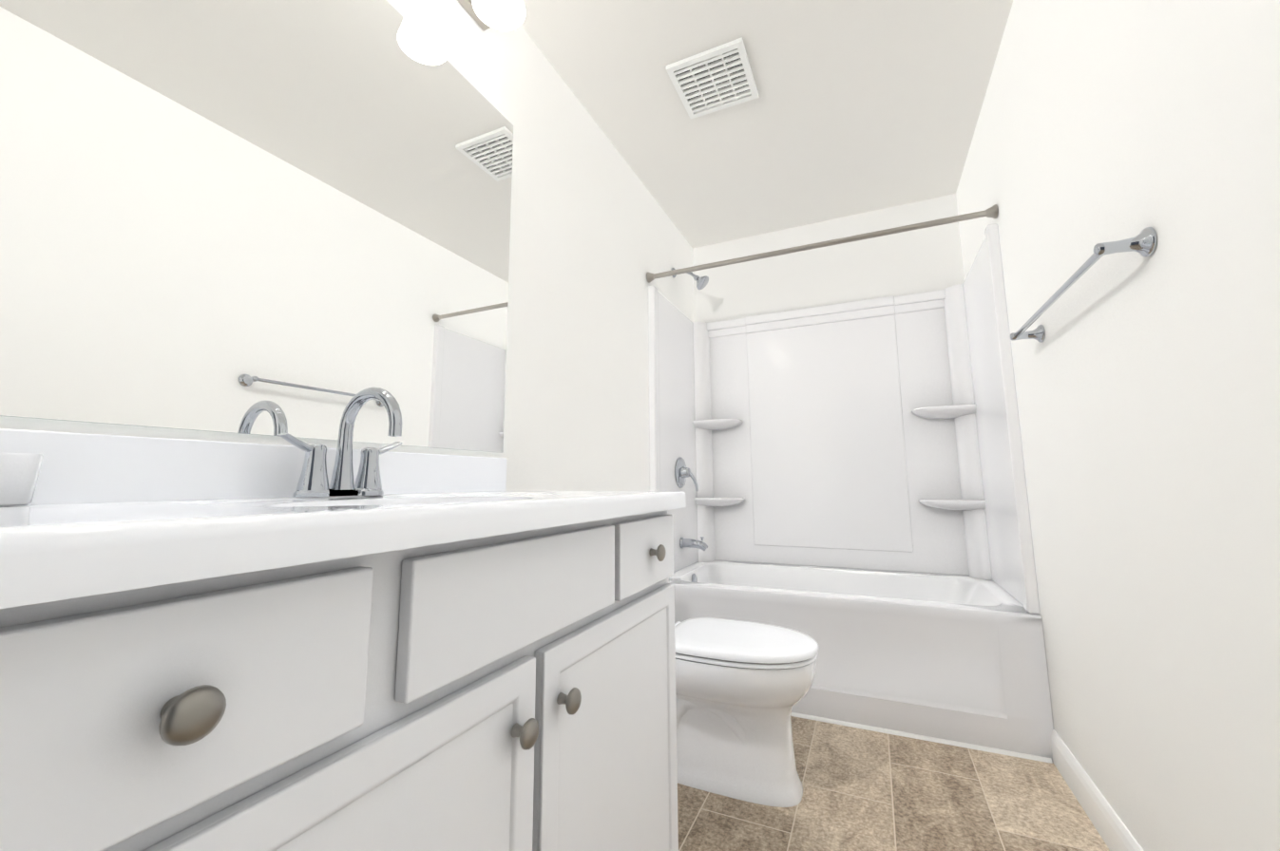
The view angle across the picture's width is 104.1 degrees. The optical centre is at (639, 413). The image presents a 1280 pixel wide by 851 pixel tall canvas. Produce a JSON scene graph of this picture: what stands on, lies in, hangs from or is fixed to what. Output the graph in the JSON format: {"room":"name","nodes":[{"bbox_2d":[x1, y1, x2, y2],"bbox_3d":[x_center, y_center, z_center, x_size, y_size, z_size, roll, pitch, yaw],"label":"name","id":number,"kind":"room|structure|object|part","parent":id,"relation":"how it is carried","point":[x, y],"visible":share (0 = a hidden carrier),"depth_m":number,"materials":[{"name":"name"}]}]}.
{"room":"bathroom","nodes":[
{"label":"bathroom","id":0,"kind":"room"},
{"bbox_2d":[0,0,694,491],"bbox_3d":[-0.497,-0.099,1.467,0.100,2.530,4.120,-4,-8,24],"label":"wall","id":1,"kind":"structure","parent":0,"point":[597,236],"depth_m":1.86,"materials":[{"name":"paint"}]},
{"bbox_2d":[0,428,507,566],"bbox_3d":[-0.647,0.129,0.949,0.021,0.134,1.172,-4,-8,24],"label":"backsplash","id":2,"kind":"structure","parent":1,"relation":"attached to","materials":[{"name":"white stone"}]},
{"bbox_2d":[0,0,513,453],"bbox_3d":[-0.658,-0.484,1.035,0.006,1.070,1.172,-4,-8,24],"label":"mirror","id":3,"kind":"object","parent":1,"relation":"attached to","point":[266,217],"visible":1,"depth_m":0.90,"materials":[{"name":"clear mirror"}]},
{"bbox_2d":[457,0,525,30],"bbox_3d":[-0.565,-1.252,1.096,0.219,0.193,0.880,-4,-8,24],"label":"vanity light","id":4,"kind":"object","parent":1,"relation":"attached to","point":[501,14],"visible":1,"depth_m":1.43,"materials":[{"name":"white glass"}]},
{"bbox_2d":[671,267,708,289],"bbox_3d":[0.299,-0.800,2.934,0.216,0.161,0.092,-4,-8,24],"label":"shower head","id":5,"kind":"object","parent":1,"relation":"attached to","point":[702,282],"visible":0.75,"depth_m":2.90},
{"bbox_2d":[646,204,997,283],"bbox_3d":[0.734,-0.762,2.308,1.518,0.054,0.054,-4,-8,24],"label":"shower curtain rod","id":6,"kind":"object","parent":1,"relation":"attached to","point":[991,212],"visible":1,"depth_m":2.23,"materials":[{"name":"silver metal"}]},
{"bbox_2d":[520,0,1012,248],"bbox_3d":[0.233,-1.432,1.305,1.724,0.060,4.120,-4,-8,24],"label":"ceiling","id":7,"kind":"structure","parent":0,"point":[857,106],"depth_m":2.06,"materials":[{"name":"paint"}]},
{"bbox_2d":[666,37,758,118],"bbox_3d":[0.290,-1.304,1.962,0.290,0.016,0.290,-4,-8,24],"label":"ceiling vent","id":8,"kind":"object","parent":7,"relation":"in","point":[720,77],"visible":0.98,"depth_m":1.94,"materials":[{"name":"white plastic"}]},
{"bbox_2d":[692,193,964,323],"bbox_3d":[1.079,0.091,2.943,1.724,2.530,0.100,-4,-8,24],"label":"wall","id":9,"kind":"structure","parent":0,"point":[920,260],"depth_m":2.98,"materials":[{"name":"paint"}]},
{"bbox_2d":[648,223,1040,614],"bbox_3d":[0.896,0.071,2.542,1.520,1.491,0.776,-4,-8,24],"label":"tub surround","id":10,"kind":"object","parent":9,"relation":"attached to","point":[881,433],"visible":0.96,"depth_m":2.75,"materials":[{"name":"plastic"}]},
{"bbox_2d":[674,457,698,491],"bbox_3d":[0.272,0.337,2.784,0.098,0.192,0.172,-4,-8,24],"label":"shower valve","id":11,"kind":"object","parent":10,"relation":"attached to","point":[682,472],"visible":1,"depth_m":2.77,"materials":[{"name":"silver metal"}]},
{"bbox_2d":[679,536,707,551],"bbox_3d":[0.299,0.709,2.723,0.151,0.077,0.060,-4,-8,24],"label":"tub spout","id":12,"kind":"object","parent":10,"relation":"attached to","point":[693,544],"visible":1,"depth_m":2.71,"materials":[{"name":"silver metal"}]},
{"bbox_2d":[677,716,1109,850],"bbox_3d":[0.249,1.135,0.958,1.724,0.060,4.120,-4,-8,24],"label":"floor","id":13,"kind":"structure","parent":0,"point":[867,791],"depth_m":1.49,"materials":[{"name":"tile"}]},
{"bbox_2d":[0,428,686,850],"bbox_3d":[-0.389,0.560,0.772,0.585,1.038,1.172,-4,-8,24],"label":"bathroom vanity","id":14,"kind":"object","parent":13,"relation":"on","point":[220,647],"visible":1,"depth_m":0.49,"materials":[{"name":"paint"}]},
{"bbox_2d":[0,452,43,506],"bbox_3d":[-0.756,0.077,0.587,0.066,0.061,0.066,-4,-8,24],"label":"tumbler","id":15,"kind":"object","parent":14,"relation":"on","point":[19,474],"visible":0.98,"depth_m":0.58,"materials":[{"name":"ceramic"}]},
{"bbox_2d":[277,387,402,497],"bbox_3d":[-0.502,0.050,0.913,0.171,0.199,0.233,-4,-8,24],"label":"faucet","id":16,"kind":"object","parent":14,"relation":"on","point":[313,481],"visible":1,"depth_m":0.91,"materials":[{"name":"silver metal"}]},
{"bbox_2d":[674,617,818,807],"bbox_3d":[0.200,0.827,1.734,0.800,0.759,0.408,-4,-8,24],"label":"toilet","id":17,"kind":"object","parent":13,"relation":"on","point":[742,688],"visible":0.5,"depth_m":1.55,"materials":[{"name":"ceramic"}]},
{"bbox_3d":[0.331,0.765,1.682,0.511,0.042,0.388,-4,-8,24],"label":"seat","id":18,"kind":"part","parent":17,"relation":"part of","materials":[{"name":"white plastic"}]},
{"bbox_2d":[668,560,1053,764],"bbox_3d":[0.900,1.051,2.403,1.520,0.485,0.790,-4,-8,24],"label":"bathtub","id":19,"kind":"object","parent":13,"relation":"on","point":[954,660],"visible":0.77,"depth_m":1.96,"materials":[{"name":"plastic"}]},
{"bbox_2d":[955,0,1279,850],"bbox_3d":[0.979,-0.199,0.797,0.100,2.530,4.120,-4,-8,24],"label":"wall","id":20,"kind":"structure","parent":0,"point":[1148,393],"depth_m":1.01,"materials":[{"name":"paint"}]},
{"bbox_2d":[1010,227,1156,343],"bbox_3d":[1.098,-0.293,1.298,0.084,0.057,0.736,-4,-8,24],"label":"towel bar","id":21,"kind":"object","parent":20,"relation":"attached to","point":[1143,243],"visible":1,"depth_m":1.03,"materials":[{"name":"silver metal"}]},
{"bbox_2d":[1050,729,1143,850],"bbox_3d":[0.772,0.958,0.305,0.014,0.108,3.137,-4,-8,24],"label":"baseboard","id":22,"kind":"structure","parent":20,"relation":"attached to","point":[1111,829],"depth_m":1.41,"materials":[{"name":"paint"}]}
]}

